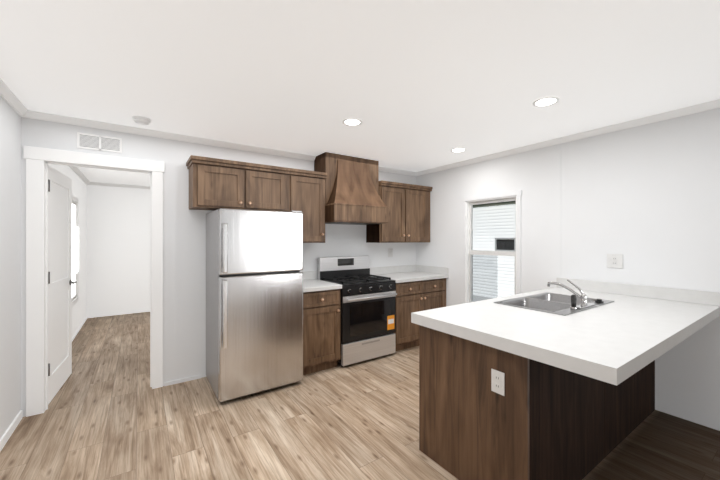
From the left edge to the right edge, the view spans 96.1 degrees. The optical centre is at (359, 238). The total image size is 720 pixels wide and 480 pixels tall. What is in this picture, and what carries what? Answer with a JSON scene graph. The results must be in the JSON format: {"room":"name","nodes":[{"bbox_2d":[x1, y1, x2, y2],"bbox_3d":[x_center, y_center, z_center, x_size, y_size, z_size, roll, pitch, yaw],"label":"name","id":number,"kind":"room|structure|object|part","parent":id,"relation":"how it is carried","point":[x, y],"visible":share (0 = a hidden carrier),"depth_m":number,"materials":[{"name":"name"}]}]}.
{"room":"kitchen","nodes":[
{"label":"kitchen","id":0,"kind":"room"},
{"bbox_2d":[0,95,27,438],"bbox_3d":[-2.367,0.200,2.011,0.150,2.440,9.340,0,0,-34],"label":"wall","id":1,"kind":"structure","parent":0,"point":[13,127],"depth_m":2.40,"materials":[{"name":"paint"}]},
{"bbox_2d":[0,410,21,451],"bbox_3d":[-1.219,1.387,0.422,0.012,0.065,5.180,0,0,-34],"label":"baseboard","id":2,"kind":"structure","parent":1,"relation":"attached to","point":[4,439],"depth_m":2.32,"materials":[{"name":"paint"}]},
{"bbox_2d":[0,78,31,117],"bbox_3d":[-1.209,-0.996,0.440,0.048,0.048,5.200,0,0,-34],"label":"crown molding","id":3,"kind":"structure","parent":1,"relation":"attached to","point":[10,98],"depth_m":2.33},
{"bbox_2d":[48,165,76,404],"bbox_3d":[-2.844,0.391,3.050,0.139,2.035,0.773,0,0,-30],"label":"door","id":4,"kind":"structure","parent":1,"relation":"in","point":[60,282],"depth_m":3.05,"materials":[{"name":"white wood"}]},
{"bbox_2d":[69,166,91,184],"bbox_3d":[-3.805,-0.996,4.238,0.048,0.048,3.660,0,0,-34],"label":"crown molding","id":5,"kind":"structure","parent":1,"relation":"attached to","point":[74,168],"depth_m":5.02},
{"bbox_2d":[92,182,149,188],"bbox_3d":[-3.101,-0.996,6.992,4.320,0.048,0.048,0,0,-34],"label":"crown molding","id":6,"kind":"structure","parent":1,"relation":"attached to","point":[93,183],"depth_m":6.04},
{"bbox_2d":[72,195,77,306],"bbox_3d":[-4.026,0.165,4.505,0.046,1.550,0.930,0,0,-34],"label":"window","id":7,"kind":"structure","parent":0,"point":[74,247],"depth_m":4.76,"materials":[{"name":"white plastic"}]},
{"bbox_2d":[72,316,87,340],"bbox_3d":[-3.809,1.402,4.211,0.012,0.035,3.760,0,0,-34],"label":"baseboard","id":8,"kind":"structure","parent":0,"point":[85,319],"depth_m":5.04,"materials":[{"name":"paint"}]},
{"bbox_2d":[88,310,149,317],"bbox_3d":[-3.111,1.402,7.007,4.320,0.035,0.012,0,0,-34],"label":"baseboard","id":9,"kind":"structure","parent":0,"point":[142,310],"depth_m":6.04,"materials":[{"name":"paint"}]},
{"bbox_2d":[28,118,415,385],"bbox_3d":[-0.942,0.200,3.833,4.260,2.440,0.100,0,0,-34],"label":"wall","id":10,"kind":"structure","parent":0,"point":[114,222],"depth_m":3.99,"materials":[{"name":"paint"}]},
{"bbox_2d":[24,146,163,416],"bbox_3d":[-2.314,0.340,2.895,0.959,2.160,0.140,0,0,-34],"label":"door frame","id":11,"kind":"structure","parent":10,"relation":"attached to","point":[38,160],"depth_m":2.65,"materials":[{"name":"white wood"}]},
{"bbox_2d":[77,132,121,152],"bbox_3d":[-2.287,-0.845,2.847,0.305,0.130,0.007,0,0,-34],"label":"air vent","id":12,"kind":"object","parent":10,"relation":"in","point":[98,142],"visible":1,"depth_m":2.84,"materials":[{"name":"white metal"}]},
{"bbox_2d":[164,375,200,385],"bbox_3d":[-1.754,1.402,3.210,0.325,0.035,0.012,0,0,-34],"label":"baseboard","id":13,"kind":"structure","parent":10,"relation":"attached to","point":[177,381],"depth_m":3.20,"materials":[{"name":"paint"}]},
{"bbox_2d":[32,111,415,175],"bbox_3d":[-0.900,-0.996,3.772,4.200,0.048,0.048,0,0,-34],"label":"crown molding","id":14,"kind":"structure","parent":10,"relation":"attached to","point":[35,115],"depth_m":3.13,"materials":[{"name":"white wood"}]},
{"bbox_2d":[186,159,289,210],"bbox_3d":[-1.240,-0.510,3.361,0.924,0.430,0.336,0,0,-34],"label":"upper cabinet","id":15,"kind":"object","parent":10,"relation":"attached to","point":[215,184],"depth_m":3.18,"materials":[{"name":"brown wood"}]},
{"bbox_2d":[287,171,325,242],"bbox_3d":[-0.672,-0.340,3.749,0.452,0.771,0.336,0,0,-34],"label":"upper cabinet","id":16,"kind":"object","parent":10,"relation":"attached to","point":[307,189],"depth_m":3.63,"materials":[{"name":"brown wood"}]},
{"bbox_2d":[314,152,387,224],"bbox_3d":[-0.106,-0.603,4.036,0.782,0.827,0.500,0,0,-34],"label":"range hood","id":17,"kind":"object","parent":10,"relation":"attached to","point":[352,196],"visible":0.81,"depth_m":3.88,"materials":[{"name":"brown wood"}]},
{"bbox_2d":[388,248,392,256],"bbox_3d":[0.446,0.200,4.710,0.085,0.125,0.015,0,0,-34],"label":"light switch","id":18,"kind":"object","parent":10,"relation":"attached to","point":[390,252],"visible":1,"depth_m":4.71,"materials":[{"name":"white plastic"}]},
{"bbox_2d":[366,180,431,242],"bbox_3d":[0.576,-0.355,4.593,0.946,0.810,0.351,0,0,-34],"label":"upper cabinet","id":19,"kind":"object","parent":10,"relation":"attached to","point":[408,205],"visible":0.96,"depth_m":4.44,"materials":[{"name":"brown wood"}]},
{"bbox_2d":[0,312,719,479],"bbox_3d":[-0.546,1.460,3.256,4.560,0.080,9.340,0,0,-34],"label":"floor","id":20,"kind":"structure","parent":0,"point":[109,413],"depth_m":2.38,"materials":[{"name":"wood"}]},
{"bbox_2d":[206,208,302,401],"bbox_3d":[-1.042,0.574,3.195,0.763,1.692,0.750,0,0,-34],"label":"refrigerator","id":21,"kind":"object","parent":20,"relation":"on","point":[254,303],"visible":1,"depth_m":2.91,"materials":[{"name":"metal"}]},
{"bbox_2d":[303,271,341,374],"bbox_3d":[-0.567,0.909,3.630,0.485,1.022,0.651,0,0,-34],"label":"base cabinet","id":22,"kind":"object","parent":20,"relation":"on","point":[321,325],"visible":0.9,"depth_m":3.41,"materials":[{"name":"brown wood"}]},
{"bbox_2d":[317,256,396,366],"bbox_3d":[-0.030,0.824,3.953,0.754,1.192,0.670,0,0,-34],"label":"range","id":23,"kind":"object","parent":20,"relation":"on","point":[367,315],"visible":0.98,"depth_m":3.76,"materials":[{"name":"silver metal"}]},
{"bbox_2d":[370,265,447,350],"bbox_3d":[0.658,0.909,4.467,0.951,1.022,0.651,0,0,-34],"label":"base cabinet","id":24,"kind":"object","parent":20,"relation":"on","point":[420,288],"visible":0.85,"depth_m":4.22,"materials":[{"name":"brown wood"}]},
{"bbox_2d":[419,326,582,479],"bbox_3d":[0.838,0.990,2.043,0.577,0.860,0.755,0,0,-34],"label":"base cabinet","id":25,"kind":"object","parent":20,"relation":"on","point":[576,401],"depth_m":1.79,"materials":[{"name":"brown wood"}]},
{"bbox_2d":[491,369,504,395],"bbox_3d":[0.721,0.750,1.693,0.008,0.118,0.075,0,0,-34],"label":"outlet","id":26,"kind":"object","parent":25,"relation":"attached to","point":[498,382],"visible":1,"depth_m":1.69,"materials":[{"name":"white plastic"}]},
{"bbox_2d":[411,302,674,385],"bbox_3d":[0.979,0.527,1.918,0.769,0.065,1.130,0,0,-34],"label":"countertop","id":27,"kind":"structure","parent":25,"relation":"on","point":[607,352],"depth_m":1.66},
{"bbox_2d":[494,292,613,315],"bbox_3d":[1.517,0.571,2.522,0.830,0.165,0.510,0,0,-34],"label":"sink","id":28,"kind":"object","parent":27,"relation":"in","point":[554,303],"visible":0.52,"depth_m":2.59,"materials":[{"name":"metal"}]},
{"bbox_2d":[547,279,603,309],"bbox_3d":[1.604,0.394,2.461,0.482,0.187,0.276,0,0,-34],"label":"faucet","id":29,"kind":"object","parent":28,"relation":"on","point":[584,303],"visible":1,"depth_m":2.34,"materials":[{"name":"silver metal"}]},
{"bbox_2d":[527,309,614,477],"bbox_3d":[1.223,0.990,2.306,0.625,0.860,0.755,0,0,-34],"label":"base cabinet","id":30,"kind":"object","parent":20,"relation":"on","point":[598,398],"depth_m":2.03,"materials":[{"name":"brown wood"}]},
{"bbox_2d":[483,291,538,305],"bbox_3d":[1.345,0.527,2.774,0.802,0.065,0.129,0,0,-34],"label":"countertop","id":31,"kind":"structure","parent":30,"relation":"on","point":[534,292],"depth_m":2.73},
{"bbox_2d":[571,302,706,345],"bbox_3d":[1.800,0.527,2.109,0.802,0.065,0.519,0,0,-34],"label":"countertop","id":32,"kind":"structure","parent":30,"relation":"on","point":[681,323],"depth_m":2.04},
{"bbox_2d":[615,374,638,447],"bbox_3d":[1.629,0.990,2.584,0.626,0.860,0.755,0,0,-34],"label":"base cabinet","id":33,"kind":"object","parent":20,"relation":"on","point":[627,395],"depth_m":2.32,"materials":[{"name":"brown wood"}]},
{"bbox_2d":[539,286,719,323],"bbox_3d":[2.149,0.527,2.718,0.463,0.065,1.130,0,0,-34],"label":"countertop","id":34,"kind":"structure","parent":33,"relation":"on","point":[712,312],"depth_m":2.52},
{"bbox_2d":[639,358,656,424],"bbox_3d":[2.007,0.990,2.842,0.558,0.860,0.755,0,0,-34],"label":"base cabinet","id":35,"kind":"object","parent":20,"relation":"on","point":[647,375],"depth_m":2.57,"materials":[{"name":"brown wood"}]},
{"bbox_2d":[0,0,719,185],"bbox_3d":[-0.546,-1.060,3.256,4.560,0.080,9.340,0,0,-34],"label":"ceiling","id":36,"kind":"structure","parent":0,"point":[416,85],"depth_m":1.94,"materials":[{"name":"paint"}]},
{"bbox_2d":[132,116,150,124],"bbox_3d":[-1.854,-1.000,2.749,0.136,0.038,0.136,0,0,-34],"label":"smoke detector","id":37,"kind":"object","parent":36,"relation":"attached to","point":[140,120],"visible":1,"depth_m":2.71,"materials":[{"name":"white plastic"}]},
{"bbox_2d":[342,118,361,125],"bbox_3d":[-0.067,-1.016,2.820,0.176,0.006,0.176,0,0,-34],"label":"recessed light","id":38,"kind":"object","parent":36,"relation":"in","point":[352,122],"visible":0.98,"depth_m":2.82,"materials":[{"name":"white plastic"}]},
{"bbox_2d":[451,148,465,152],"bbox_3d":[1.129,-1.016,3.710,0.176,0.006,0.176,0,0,-34],"label":"recessed light","id":39,"kind":"object","parent":36,"relation":"in","point":[456,150],"visible":0.94,"depth_m":3.72,"materials":[{"name":"white plastic"}]},
{"bbox_2d":[532,97,558,106],"bbox_3d":[1.380,-1.016,2.404,0.176,0.006,0.176,0,0,-34],"label":"recessed light","id":40,"kind":"object","parent":36,"relation":"in","point":[545,101],"visible":0.98,"depth_m":2.40,"materials":[{"name":"white plastic"}]},
{"bbox_2d":[416,108,719,430],"bbox_3d":[1.286,0.200,4.508,0.120,2.440,9.340,0,0,-34],"label":"wall","id":41,"kind":"structure","parent":0,"point":[644,200],"depth_m":2.84,"materials":[{"name":"paint"}]},
{"bbox_2d":[153,137,560,376],"bbox_3d":[-0.737,0.192,3.534,4.320,2.327,8.424,0,0,-34],"label":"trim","id":42,"kind":"structure","parent":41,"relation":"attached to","point":[176,232],"depth_m":3.18,"materials":[{"name":"paint"}]},
{"bbox_2d":[462,190,521,303],"bbox_3d":[1.627,0.184,3.990,0.142,1.467,0.808,0,0,-34],"label":"window","id":43,"kind":"structure","parent":41,"relation":"in","point":[517,194],"depth_m":4.09,"materials":[{"name":"paint"}]},
{"bbox_3d":[1.634,0.188,3.995,0.055,1.341,0.676,0,0,-34],"label":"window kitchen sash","id":44,"kind":"part","parent":43,"relation":"part of","materials":[{"name":"white plastic"}]},
{"bbox_2d":[416,99,719,175],"bbox_3d":[2.317,-0.996,2.851,0.048,0.048,5.200,0,0,-34],"label":"crown molding","id":45,"kind":"structure","parent":41,"relation":"attached to","point":[714,104],"depth_m":3.03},
{"bbox_2d":[607,254,622,268],"bbox_3d":[2.296,0.200,2.915,0.008,0.125,0.120,0,0,-34],"label":"outlet","id":46,"kind":"object","parent":41,"relation":"attached to","point":[614,260],"visible":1,"depth_m":2.91,"materials":[{"name":"white plastic"}]},
{"bbox_2d":[556,278,719,305],"bbox_3d":[2.332,0.445,2.843,0.020,0.099,1.130,0,0,-34],"label":"backsplash","id":47,"kind":"structure","parent":41,"relation":"attached to","point":[708,298],"depth_m":2.71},
{"label":"outside","id":48,"kind":"structure","parent":0,"visible":0},
{"bbox_2d":[473,296,491,301],"bbox_3d":[-0.913,1.845,3.792,32.320,0.050,28.000,0,0,-34],"label":"ground","id":49,"kind":"structure","parent":48,"point":[480,298],"depth_m":9.88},
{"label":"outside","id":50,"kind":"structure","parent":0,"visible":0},
{"bbox_2d":[473,201,515,298],"bbox_3d":[6.181,-0.230,7.430,5.300,3.300,14.000,0,0,-34],"label":"house","id":51,"kind":"structure","parent":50,"point":[496,229],"depth_m":7.61,"materials":[{"name":"white plastic"}]}
]}

